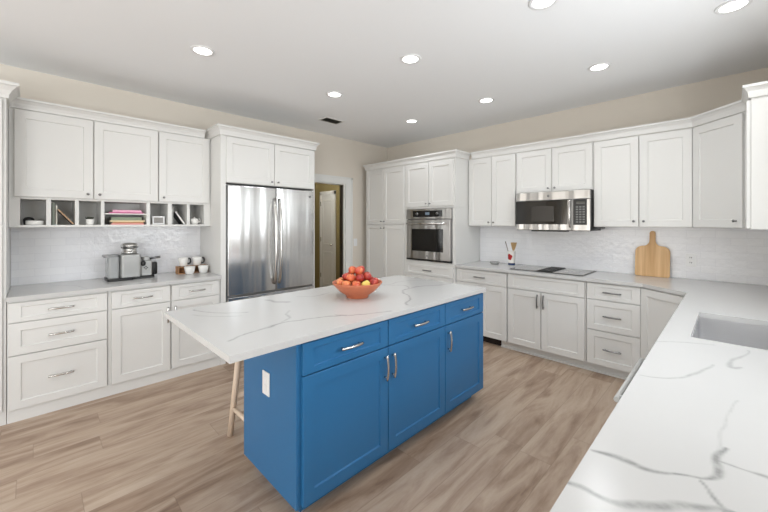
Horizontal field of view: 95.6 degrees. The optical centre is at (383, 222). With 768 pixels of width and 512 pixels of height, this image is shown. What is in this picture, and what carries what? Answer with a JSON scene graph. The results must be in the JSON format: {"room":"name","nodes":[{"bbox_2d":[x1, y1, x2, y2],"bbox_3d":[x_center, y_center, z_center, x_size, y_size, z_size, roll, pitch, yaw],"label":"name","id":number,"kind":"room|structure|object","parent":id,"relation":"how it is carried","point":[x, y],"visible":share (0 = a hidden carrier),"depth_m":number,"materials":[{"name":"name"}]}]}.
{"room":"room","nodes":[
{"label":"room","id":0,"kind":"room"},
{"bbox_2d":[0,64,386,286],"bbox_3d":[-2.947,0.065,3.219,0.120,2.770,8.400,0,0,45],"label":"wall","id":1,"kind":"structure","parent":0,"point":[334,156],"depth_m":3.92,"materials":[{"name":"beige paint"}]},
{"bbox_2d":[9,107,157,201],"bbox_3d":[-2.661,-0.548,3.151,0.374,0.694,0.994,0,0,45],"label":"upper cabinet","id":2,"kind":"object","parent":1,"relation":"attached to","point":[51,155],"visible":0.98,"depth_m":2.99,"materials":[{"name":"white paint"}]},
{"bbox_2d":[0,80,319,150],"bbox_3d":[-2.199,-0.946,3.397,0.670,0.109,3.308,0,0,45],"label":"crown molding","id":3,"kind":"structure","parent":2,"relation":"attached to","point":[20,103],"depth_m":3.27,"materials":[{"name":"white paint"}]},
{"bbox_2d":[11,226,199,285],"bbox_3d":[-2.623,0.287,3.454,0.008,0.497,1.478,0,0,45],"label":"tile backsplash","id":4,"kind":"structure","parent":1,"relation":"attached to","point":[39,255],"depth_m":3.26,"materials":[{"name":"white tile"}]},
{"bbox_2d":[9,197,210,226],"bbox_3d":[-2.503,-0.082,3.335,0.337,0.239,1.478,0,0,45],"label":"cubby shelf","id":5,"kind":"object","parent":1,"relation":"attached to","point":[76,210],"visible":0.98,"depth_m":3.25,"materials":[{"name":"white paint"}]},
{"bbox_2d":[23,217,34,224],"bbox_3d":[-2.922,-0.013,2.862,0.068,0.066,0.068,0,0,45],"label":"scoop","id":6,"kind":"object","parent":5,"relation":"in","point":[25,218],"visible":0.7,"depth_m":2.84,"materials":[{"name":"black plastic"}]},
{"bbox_2d":[25,221,43,224],"bbox_3d":[-2.862,0.002,2.852,0.108,0.036,0.108,0,0,45],"label":"lidded dish","id":7,"kind":"object","parent":5,"relation":"in","point":[26,222],"visible":1,"depth_m":2.81,"materials":[{"name":"white ceramic"}]},
{"bbox_2d":[51,203,54,224],"bbox_3d":[-2.812,-0.072,2.958,0.160,0.185,0.016,0,0,45],"label":"book","id":8,"kind":"object","parent":5,"relation":"in","point":[52,204],"visible":1,"depth_m":2.90,"materials":[{"name":"paper"}]},
{"bbox_2d":[55,205,56,224],"bbox_3d":[-2.799,-0.062,2.971,0.160,0.165,0.010,0,0,45],"label":"book","id":9,"kind":"object","parent":5,"relation":"in","point":[55,205],"visible":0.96,"depth_m":2.93,"materials":[{"name":"paper"}]},
{"bbox_2d":[57,209,73,224],"bbox_3d":[-2.732,-0.047,2.982,0.140,0.129,0.106,0,0,45],"label":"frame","id":10,"kind":"object","parent":5,"relation":"in","point":[58,210],"visible":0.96,"depth_m":2.94,"materials":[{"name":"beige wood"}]},
{"bbox_2d":[85,217,94,224],"bbox_3d":[-2.604,-0.015,3.082,0.064,0.071,0.064,0,0,45],"label":"potted succulent","id":11,"kind":"object","parent":5,"relation":"in","point":[89,220],"visible":1,"depth_m":3.06,"materials":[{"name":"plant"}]},
{"bbox_2d":[106,212,142,213],"bbox_3d":[-2.454,-0.090,3.300,0.165,0.011,0.260,0,0,45],"label":"book","id":12,"kind":"object","parent":5,"relation":"on","point":[106,212],"visible":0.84,"depth_m":3.26,"materials":[{"name":"paper"}]},
{"bbox_2d":[110,210,141,212],"bbox_3d":[-2.451,-0.106,3.303,0.165,0.020,0.220,0,0,45],"label":"book","id":13,"kind":"object","parent":12,"relation":"on","point":[140,211],"visible":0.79,"depth_m":3.25,"materials":[{"name":"paper"}]},
{"bbox_2d":[109,223,143,224],"bbox_3d":[-2.447,0.014,3.307,0.165,0.012,0.250,0,0,45],"label":"book","id":14,"kind":"object","parent":5,"relation":"in","point":[109,223],"visible":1,"depth_m":3.24,"materials":[{"name":"paper"}]},
{"bbox_2d":[110,222,142,222],"bbox_3d":[-2.445,0.002,3.308,0.165,0.012,0.235,0,0,45],"label":"book","id":15,"kind":"object","parent":14,"relation":"on","point":[110,222],"visible":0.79,"depth_m":3.25,"materials":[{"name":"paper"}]},
{"bbox_2d":[108,220,144,221],"bbox_3d":[-2.447,-0.013,3.307,0.165,0.016,0.260,0,0,45],"label":"book","id":16,"kind":"object","parent":15,"relation":"on","point":[108,220],"visible":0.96,"depth_m":3.25,"materials":[{"name":"paper"}]},
{"bbox_2d":[109,217,141,219],"bbox_3d":[-2.497,-0.035,3.360,0.160,0.028,0.235,0,0,45],"label":"book","id":17,"kind":"object","parent":16,"relation":"on","point":[110,218],"visible":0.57,"depth_m":3.30,"materials":[{"name":"paper"}]},
{"bbox_2d":[152,216,164,224],"bbox_3d":[-2.241,-0.021,3.458,0.016,0.082,0.104,0,0,45],"label":"photo frame","id":18,"kind":"object","parent":5,"relation":"in","point":[156,220],"visible":1,"depth_m":3.46,"materials":[{"name":"white plastic"}]},
{"bbox_2d":[154,218,162,222],"bbox_3d":[-2.241,-0.021,3.459,0.080,0.056,0.004,0,-6,-45],"label":"picture","id":19,"kind":"object","parent":18,"relation":"attached to","point":[156,220],"depth_m":3.46},
{"bbox_2d":[173,211,184,223],"bbox_3d":[-2.149,-0.047,3.623,0.160,0.135,0.097,0,0,45],"label":"book","id":20,"kind":"object","parent":5,"relation":"in","point":[176,216],"visible":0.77,"depth_m":3.58,"materials":[{"name":"paper"}]},
{"bbox_2d":[190,217,200,223],"bbox_3d":[-2.008,-0.020,3.691,0.089,0.080,0.084,0,0,-4],"label":"teapot","id":21,"kind":"object","parent":5,"relation":"in","point":[194,220],"visible":0.85,"depth_m":3.66,"materials":[{"name":"white ceramic"}]},
{"bbox_2d":[158,131,209,203],"bbox_3d":[-2.139,-0.548,3.675,0.374,0.694,0.480,0,0,45],"label":"upper cabinet","id":22,"kind":"object","parent":1,"relation":"attached to","point":[183,160],"visible":0.97,"depth_m":3.55,"materials":[{"name":"white paint"}]},
{"bbox_2d":[315,174,352,273],"bbox_3d":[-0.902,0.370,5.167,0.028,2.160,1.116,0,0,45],"label":"trim","id":23,"kind":"structure","parent":1,"relation":"attached to","point":[348,182],"depth_m":5.49,"materials":[{"name":"white paint"}]},
{"bbox_2d":[0,341,624,511],"bbox_3d":[-1.913,1.500,2.189,8.600,0.100,8.600,0,0,45],"label":"floor","id":24,"kind":"structure","parent":0,"point":[514,445],"depth_m":2.19,"materials":[{"name":"brown wood"}]},
{"bbox_2d":[0,98,9,425],"bbox_3d":[-3.140,0.280,2.462,0.668,2.340,0.654,0,0,45],"label":"pantry cabinet","id":25,"kind":"object","parent":24,"relation":"on","point":[4,111],"visible":0.9,"depth_m":2.49,"materials":[{"name":"white paint"}]},
{"bbox_2d":[7,291,107,411],"bbox_3d":[-2.705,0.962,2.898,0.668,0.792,0.570,0,0,45],"label":"base cabinet","id":26,"kind":"object","parent":24,"relation":"on","point":[57,347],"visible":1,"depth_m":2.67,"materials":[{"name":"white paint"}]},
{"bbox_2d":[6,272,221,301],"bbox_3d":[-2.393,0.551,3.225,0.656,0.030,1.476,0,0,45],"label":"countertop","id":27,"kind":"structure","parent":26,"relation":"on","point":[54,289],"depth_m":2.96,"materials":[{"name":"white stone"}]},
{"bbox_2d":[102,242,159,281],"bbox_3d":[-2.415,0.363,3.350,0.250,0.344,0.451,0,0,45],"label":"coffee machine","id":28,"kind":"object","parent":27,"relation":"on","point":[126,265],"visible":1,"depth_m":3.26,"materials":[{"name":"silver plastic"}]},
{"bbox_2d":[152,261,156,273],"bbox_3d":[-2.315,0.455,3.486,0.090,0.120,0.076,0,0,45],"label":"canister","id":29,"kind":"object","parent":28,"relation":"on","point":[154,264],"depth_m":3.46,"materials":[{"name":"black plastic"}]},
{"bbox_2d":[184,266,194,274],"bbox_3d":[-2.018,0.496,3.613,0.103,0.078,0.104,0,0,45],"label":"cup","id":30,"kind":"object","parent":27,"relation":"on","point":[188,270],"visible":1,"depth_m":3.58,"materials":[{"name":"white ceramic"}]},
{"bbox_2d":[175,264,207,273],"bbox_3d":[-2.056,0.496,3.728,0.104,0.078,0.300,0,0,45],"label":"crate","id":31,"kind":"object","parent":27,"relation":"on","point":[178,270],"visible":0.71,"depth_m":3.69,"materials":[{"name":"brown wood"}]},
{"bbox_2d":[178,257,190,266],"bbox_3d":[-2.108,0.416,3.671,0.114,0.090,0.096,0,0,-11],"label":"mug","id":32,"kind":"object","parent":31,"relation":"on","point":[183,261],"visible":0.93,"depth_m":3.64,"materials":[{"name":"white ceramic"}]},
{"bbox_2d":[192,256,204,264],"bbox_3d":[-2.013,0.416,3.767,0.114,0.090,0.096,0,0,-11],"label":"mug","id":33,"kind":"object","parent":31,"relation":"on","point":[197,260],"visible":0.9,"depth_m":3.74,"materials":[{"name":"white ceramic"}]},
{"bbox_2d":[198,265,208,272],"bbox_3d":[-1.924,0.496,3.708,0.103,0.078,0.104,0,0,45],"label":"cup","id":34,"kind":"object","parent":27,"relation":"on","point":[202,268],"visible":1,"depth_m":3.67,"materials":[{"name":"white ceramic"}]},
{"bbox_2d":[7,357,219,423],"bbox_3d":[-2.301,1.404,3.133,0.317,0.092,1.475,0,0,45],"label":"toe kick","id":35,"kind":"object","parent":24,"relation":"on","point":[13,416],"visible":0.36,"depth_m":2.89,"materials":[{"name":"white paint"}]},
{"bbox_2d":[108,284,169,384],"bbox_3d":[-2.341,0.962,3.264,0.668,0.792,0.457,0,0,45],"label":"base cabinet","id":36,"kind":"object","parent":24,"relation":"on","point":[138,326],"visible":0.81,"depth_m":3.04,"materials":[{"name":"white paint"}]},
{"bbox_2d":[170,279,219,368],"bbox_3d":[-2.022,0.962,3.584,0.668,0.792,0.442,0,0,45],"label":"base cabinet","id":37,"kind":"object","parent":24,"relation":"on","point":[184,349],"visible":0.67,"depth_m":3.33,"materials":[{"name":"white paint"}]},
{"bbox_2d":[227,361,244,454],"bbox_3d":[-0.849,1.134,2.378,0.314,0.636,0.328,0,0,45],"label":"counter stool","id":38,"kind":"object","parent":24,"relation":"on","point":[233,410],"visible":0.06,"depth_m":2.36,"materials":[{"name":"brown wood"}]},
{"bbox_2d":[200,135,314,364],"bbox_3d":[-1.467,0.278,4.143,0.664,2.345,1.128,0,0,45],"label":"tall cabinet","id":39,"kind":"object","parent":24,"relation":"on","point":[233,160],"visible":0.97,"depth_m":3.75,"materials":[{"name":"white paint"}]},
{"bbox_2d":[226,184,313,301],"bbox_3d":[-1.422,0.517,4.126,0.681,1.825,1.054,0,0,45],"label":"refrigerator","id":40,"kind":"object","parent":24,"relation":"on","point":[270,231],"visible":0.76,"depth_m":3.87,"materials":[{"name":"silver metal"}]},
{"bbox_2d":[244,293,482,511],"bbox_3d":[0.009,1.008,2.452,0.642,0.882,1.737,0,0,45],"label":"kitchen island","id":41,"kind":"object","parent":24,"relation":"on","point":[337,404],"visible":0.9,"depth_m":1.94,"materials":[{"name":"blue paint"}]},
{"bbox_2d":[262,370,269,396],"bbox_3d":[-0.630,0.858,1.857,0.076,0.124,0.008,0,0,45],"label":"wall outlet","id":42,"kind":"object","parent":41,"relation":"attached to","point":[265,375],"visible":1,"depth_m":1.85,"materials":[{"name":"white plastic"}]},
{"bbox_2d":[165,275,485,363],"bbox_3d":[-0.239,0.551,2.469,0.985,0.030,2.060,0,0,45],"label":"island countertop","id":43,"kind":"structure","parent":41,"relation":"on","point":[239,330],"depth_m":2.05,"materials":[{"name":"white stone"}]},
{"bbox_2d":[332,279,381,298],"bbox_3d":[-0.192,0.479,2.506,0.360,0.112,0.360,0,0,45],"label":"fruit bowl","id":44,"kind":"object","parent":43,"relation":"on","point":[351,292],"visible":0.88,"depth_m":2.39,"materials":[{"name":"ceramic"}]},
{"bbox_2d":[337,279,343,284],"bbox_3d":[-0.304,0.427,2.455,0.061,0.060,0.061,0,0,34],"label":"apple","id":45,"kind":"object","parent":44,"relation":"in","point":[339,281],"visible":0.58,"depth_m":2.43,"materials":[{"name":"orange food"}]},
{"bbox_2d":[342,272,349,280],"bbox_3d":[-0.270,0.387,2.498,0.060,0.061,0.060,0,0,-31],"label":"apple","id":46,"kind":"object","parent":44,"relation":"in","point":[344,276],"visible":0.68,"depth_m":2.48,"materials":[{"name":"red food"}]},
{"bbox_2d":[348,266,355,273],"bbox_3d":[-0.227,0.343,2.513,0.061,0.060,0.060,0,0,-41],"label":"apple","id":47,"kind":"object","parent":46,"relation":"on","point":[351,269],"visible":0.89,"depth_m":2.49,"materials":[{"name":"food"}]},
{"bbox_2d":[342,280,350,285],"bbox_3d":[-0.258,0.426,2.402,0.060,0.061,0.061,0,0,9],"label":"apple","id":48,"kind":"object","parent":44,"relation":"in","point":[348,283],"visible":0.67,"depth_m":2.38,"materials":[{"name":"orange food"}]},
{"bbox_2d":[346,274,354,281],"bbox_3d":[-0.233,0.388,2.440,0.060,0.060,0.061,0,0,-5],"label":"apple","id":49,"kind":"object","parent":44,"relation":"in","point":[350,277],"visible":0.91,"depth_m":2.42,"materials":[{"name":"food"}]},
{"bbox_2d":[352,281,360,285],"bbox_3d":[-0.191,0.427,2.382,0.060,0.061,0.061,0,0,-22],"label":"apple","id":50,"kind":"object","parent":44,"relation":"in","point":[354,283],"visible":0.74,"depth_m":2.36,"materials":[{"name":"food"}]},
{"bbox_2d":[356,274,363,281],"bbox_3d":[-0.168,0.389,2.433,0.061,0.061,0.060,0,0,4],"label":"apple","id":51,"kind":"object","parent":44,"relation":"in","point":[360,277],"visible":0.98,"depth_m":2.41,"materials":[{"name":"red food"}]},
{"bbox_2d":[355,267,362,274],"bbox_3d":[-0.179,0.343,2.473,0.060,0.060,0.060,0,0,-15],"label":"apple","id":52,"kind":"object","parent":51,"relation":"on","point":[358,270],"visible":0.98,"depth_m":2.45,"materials":[{"name":"red food"}]},
{"bbox_2d":[361,280,369,285],"bbox_3d":[-0.126,0.428,2.402,0.061,0.060,0.060,0,0,-21],"label":"apple","id":53,"kind":"object","parent":44,"relation":"in","point":[366,282],"visible":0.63,"depth_m":2.38,"materials":[{"name":"yellow food"}]},
{"bbox_2d":[364,273,371,280],"bbox_3d":[-0.118,0.387,2.479,0.060,0.061,0.061,0,0,18],"label":"apple","id":54,"kind":"object","parent":44,"relation":"in","point":[367,276],"visible":0.78,"depth_m":2.46,"materials":[{"name":"red food"}]},
{"bbox_2d":[369,279,376,284],"bbox_3d":[-0.078,0.428,2.456,0.060,0.060,0.062,0,0,2],"label":"apple","id":55,"kind":"object","parent":44,"relation":"in","point":[372,281],"visible":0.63,"depth_m":2.43,"materials":[{"name":"red food"}]},
{"bbox_2d":[366,165,404,277],"bbox_3d":[0.208,0.307,5.526,0.832,2.285,0.659,0,0,45],"label":"pantry cabinet","id":56,"kind":"object","parent":24,"relation":"on","point":[385,187],"visible":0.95,"depth_m":5.28,"materials":[{"name":"white paint"}]},
{"bbox_2d":[363,149,470,170],"bbox_3d":[0.513,-0.879,5.226,1.768,0.086,0.652,0,0,45],"label":"crown molding","id":57,"kind":"structure","parent":56,"relation":"on","point":[450,153],"depth_m":4.80,"materials":[{"name":"white paint"}]},
{"bbox_2d":[405,157,479,282],"bbox_3d":[0.803,0.307,4.927,0.854,2.285,0.668,0,0,45],"label":"tall cabinet","id":58,"kind":"object","parent":24,"relation":"on","point":[441,183],"visible":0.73,"depth_m":4.63,"materials":[{"name":"white paint"}]},
{"bbox_2d":[406,208,452,262],"bbox_3d":[0.771,0.168,4.892,0.756,0.712,0.658,0,0,45],"label":"wall oven","id":59,"kind":"object","parent":58,"relation":"in","point":[429,231],"visible":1,"depth_m":4.66,"materials":[{"name":"silver metal"}]},
{"bbox_2d":[456,267,507,345],"bbox_3d":[1.356,1.008,4.394,0.679,0.884,0.643,0,0,45],"label":"base cabinet","id":60,"kind":"object","parent":24,"relation":"on","point":[495,298],"visible":0.38,"depth_m":4.09,"materials":[{"name":"white paint"}]},
{"bbox_2d":[508,273,586,360],"bbox_3d":[1.881,0.962,3.871,0.797,0.792,0.643,0,0,45],"label":"base cabinet","id":61,"kind":"object","parent":24,"relation":"on","point":[547,314],"visible":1,"depth_m":3.64,"materials":[{"name":"white paint"}]},
{"bbox_2d":[501,341,629,379],"bbox_3d":[1.848,1.404,3.597,1.340,0.092,0.025,0,0,45],"label":"toe kick","id":62,"kind":"object","parent":24,"relation":"on","point":[586,365],"visible":0.54,"depth_m":3.56,"materials":[{"name":"white paint"}]},
{"bbox_2d":[587,281,641,372],"bbox_3d":[2.320,0.962,3.433,0.437,0.792,0.643,0,0,45],"label":"base cabinet","id":63,"kind":"object","parent":24,"relation":"on","point":[613,310],"visible":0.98,"depth_m":3.23,"materials":[{"name":"white paint"}]},
{"bbox_2d":[613,358,643,401],"bbox_3d":[1.301,0.966,1.237,0.719,0.788,0.600,0,0,45],"label":"dishwasher","id":64,"kind":"object","parent":24,"relation":"on","point":[637,366],"visible":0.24,"depth_m":1.43,"materials":[{"name":"silver metal"}]},
{"bbox_2d":[641,287,683,359],"bbox_3d":[2.735,0.962,2.861,0.966,0.792,0.856,0,0,45],"label":"base cabinet","id":65,"kind":"object","parent":24,"relation":"on","point":[658,307],"visible":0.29,"depth_m":2.95,"materials":[{"name":"white paint"}]},
{"bbox_2d":[455,261,767,511],"bbox_3d":[0.724,0.551,2.187,2.900,0.030,4.680,0,0,45],"label":"countertop","id":66,"kind":"structure","parent":65,"relation":"on","point":[688,432],"depth_m":0.93,"materials":[{"name":"white stone"}]},
{"bbox_2d":[508,251,515,266],"bbox_3d":[1.566,0.443,4.270,0.096,0.186,0.096,0,0,45],"label":"utensil crock","id":67,"kind":"object","parent":66,"relation":"on","point":[511,254],"visible":1,"depth_m":4.23,"materials":[{"name":"ceramic"}]},
{"bbox_2d":[511,242,516,250],"bbox_3d":[1.585,0.381,4.250,0.070,0.274,0.069,0,0,45],"label":"brush","id":68,"kind":"object","parent":67,"relation":"in","point":[513,245],"visible":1,"depth_m":4.24,"materials":[{"name":"brown wood"}]},
{"bbox_2d":[510,265,595,275],"bbox_3d":[1.879,0.527,3.898,0.760,0.017,0.475,0,0,45],"label":"cooktop","id":69,"kind":"object","parent":66,"relation":"in","point":[556,270],"visible":1,"depth_m":3.81,"materials":[{"name":"black glass"}]},
{"bbox_2d":[537,267,565,272],"bbox_3d":[1.879,0.524,3.898,0.160,0.011,0.451,0,0,45],"label":"grille","id":70,"kind":"object","parent":69,"relation":"attached to","point":[548,269],"depth_m":3.84,"materials":[{"name":"black metal"}]},
{"bbox_2d":[635,231,669,277],"bbox_3d":[2.678,0.310,3.474,0.278,0.451,0.072,0,0,45],"label":"cutting board","id":71,"kind":"object","parent":66,"relation":"on","point":[652,259],"visible":1,"depth_m":3.46,"materials":[{"name":"brown wood"}]},
{"bbox_2d":[693,317,767,349],"bbox_3d":[1.816,0.669,1.705,0.472,0.206,0.678,0,0,45],"label":"sink","id":72,"kind":"object","parent":66,"relation":"in","point":[742,334],"visible":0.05,"depth_m":1.99,"materials":[{"name":"silver metal"}]},
{"bbox_2d":[315,183,339,287],"bbox_3d":[-1.821,0.065,6.403,2.780,2.770,2.300,0,0,45],"label":"wall","id":73,"kind":"structure","parent":0,"point":[319,187],"depth_m":7.45,"materials":[{"name":"brown paint"}]},
{"bbox_2d":[320,190,335,286],"bbox_3d":[-1.188,0.400,7.195,0.540,2.100,0.074,0,0,45],"label":"closet door","id":74,"kind":"structure","parent":73,"relation":"in","point":[327,198],"depth_m":7.21,"materials":[{"name":"white paint"}]},
{"bbox_2d":[340,185,342,276],"bbox_3d":[-0.675,0.427,5.521,0.080,2.035,0.022,0,0,45],"label":"door frame","id":75,"kind":"structure","parent":73,"relation":"in","point":[341,186],"depth_m":5.51,"materials":[{"name":"brown wood"}]},
{"bbox_2d":[0,0,767,147],"bbox_3d":[-1.913,-1.370,2.189,8.600,0.100,8.600,0,0,45],"label":"ceiling","id":76,"kind":"structure","parent":0,"point":[273,61],"depth_m":2.67,"materials":[{"name":"white paint"}]},
{"bbox_2d":[190,45,214,55],"bbox_3d":[-1.391,-1.317,2.670,0.172,0.006,0.172,0,0,45],"label":"recessed light","id":77,"kind":"object","parent":76,"relation":"in","point":[201,50],"visible":1,"depth_m":2.66,"materials":[{"name":"white plastic"}]},
{"bbox_2d":[318,117,344,124],"bbox_3d":[-0.680,-1.315,4.503,0.180,0.010,0.290,0,0,45],"label":"ceiling vent","id":78,"kind":"object","parent":76,"relation":"in","point":[325,119],"visible":1,"depth_m":4.49,"materials":[{"name":"black metal"}]},
{"bbox_2d":[326,91,342,97],"bbox_3d":[-0.508,-1.317,3.584,0.172,0.006,0.172,0,0,45],"label":"recessed light","id":79,"kind":"object","parent":76,"relation":"in","point":[334,94],"visible":1,"depth_m":3.58,"materials":[{"name":"white plastic"}]},
{"bbox_2d":[400,54,420,63],"bbox_3d":[0.214,-1.317,2.808,0.172,0.006,0.172,0,0,45],"label":"recessed light","id":80,"kind":"object","parent":76,"relation":"in","point":[408,58],"visible":1,"depth_m":2.80,"materials":[{"name":"white plastic"}]},
{"bbox_2d":[405,119,417,122],"bbox_3d":[0.360,-1.317,4.526,0.172,0.006,0.172,0,0,45],"label":"recessed light","id":81,"kind":"object","parent":76,"relation":"in","point":[408,120],"visible":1,"depth_m":4.53,"materials":[{"name":"white plastic"}]},
{"bbox_2d":[478,97,494,102],"bbox_3d":[1.104,-1.317,3.757,0.172,0.006,0.172,0,0,45],"label":"recessed light","id":82,"kind":"object","parent":76,"relation":"in","point":[488,99],"visible":1,"depth_m":3.75,"materials":[{"name":"white plastic"}]},
{"bbox_2d":[528,0,557,9],"bbox_3d":[0.951,-1.317,2.074,0.172,0.006,0.172,0,0,45],"label":"recessed light","id":83,"kind":"object","parent":76,"relation":"in","point":[537,4],"visible":1,"depth_m":2.10,"materials":[{"name":"white plastic"}]},
{"bbox_2d":[588,62,610,71],"bbox_3d":[1.826,-1.317,2.952,0.172,0.006,0.172,0,0,45],"label":"recessed light","id":84,"kind":"object","parent":76,"relation":"in","point":[597,67],"visible":1,"depth_m":2.95,"materials":[{"name":"white plastic"}]},
{"bbox_2d":[714,0,752,14],"bbox_3d":[2.125,-1.317,2.118,0.172,0.006,0.172,0,0,45],"label":"recessed light","id":85,"kind":"object","parent":76,"relation":"in","point":[731,6],"visible":1,"depth_m":2.12,"materials":[{"name":"white plastic"}]},
{"bbox_2d":[387,67,767,167],"bbox_3d":[1.760,0.065,4.529,4.940,2.770,0.100,0,0,45],"label":"wall","id":86,"kind":"structure","parent":0,"point":[688,100],"depth_m":3.83,"materials":[{"name":"beige paint"}]},
{"bbox_2d":[469,153,516,225],"bbox_3d":[1.450,-0.396,4.506,0.654,0.882,0.347,0,0,45],"label":"upper cabinet","id":87,"kind":"object","parent":86,"relation":"attached to","point":[492,180],"visible":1,"depth_m":4.37,"materials":[{"name":"white paint"}]},
{"bbox_2d":[517,142,593,192],"bbox_3d":[1.972,-0.590,3.986,0.816,0.495,0.347,0,0,45],"label":"upper cabinet","id":88,"kind":"object","parent":86,"relation":"attached to","point":[570,167],"visible":0.98,"depth_m":3.85,"materials":[{"name":"white paint"}]},
{"bbox_2d":[516,189,600,231],"bbox_3d":[1.948,-0.119,3.933,0.770,0.439,0.454,0,0,45],"label":"microwave","id":89,"kind":"object","parent":88,"relation":"attached to","point":[569,210],"visible":1,"depth_m":3.76,"materials":[{"name":"silver metal"}]},
{"bbox_2d":[594,128,693,227],"bbox_3d":[2.536,-0.396,3.424,0.773,0.882,0.347,0,0,45],"label":"upper cabinet","id":90,"kind":"object","parent":86,"relation":"attached to","point":[646,180],"visible":0.99,"depth_m":3.29,"materials":[{"name":"white paint"}]},
{"bbox_2d":[693,112,748,228],"bbox_3d":[2.941,-0.396,2.823,0.653,0.882,0.627,0,0,45],"label":"upper cabinet","id":91,"kind":"object","parent":86,"relation":"attached to","point":[718,145],"visible":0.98,"depth_m":2.81,"materials":[{"name":"white paint"}]},
{"bbox_3d":[1.986,0.065,0.704,0.980,2.770,5.000,0,0,45],"label":"wall","id":92,"kind":"structure","parent":0,"visible":0},
{"bbox_2d":[480,226,767,285],"bbox_3d":[2.372,0.093,3.841,2.900,0.886,0.008,0,0,45],"label":"tile backsplash","id":93,"kind":"structure","parent":92,"relation":"attached to","point":[734,255],"depth_m":3.62,"materials":[{"name":"white tile"}]},
{"bbox_2d":[686,253,695,266],"bbox_3d":[2.906,0.355,3.296,0.076,0.120,0.009,0,0,45],"label":"wall outlet","id":94,"kind":"object","parent":93,"relation":"attached to","point":[690,258],"visible":1,"depth_m":3.29,"materials":[{"name":"white plastic"}]},
{"bbox_2d":[745,95,767,228],"bbox_3d":[2.703,-0.396,2.363,0.342,0.882,0.359,0,0,45],"label":"upper cabinet","id":95,"kind":"object","parent":92,"relation":"attached to","point":[756,111],"visible":1,"depth_m":2.32,"materials":[{"name":"white paint"}]},
{"bbox_2d":[471,81,767,158],"bbox_3d":[2.129,-0.880,3.471,0.623,0.084,2.926,0,0,-30],"label":"crown molding","id":96,"kind":"structure","parent":95,"relation":"on","point":[749,91],"depth_m":3.27,"materials":[{"name":"white paint"}]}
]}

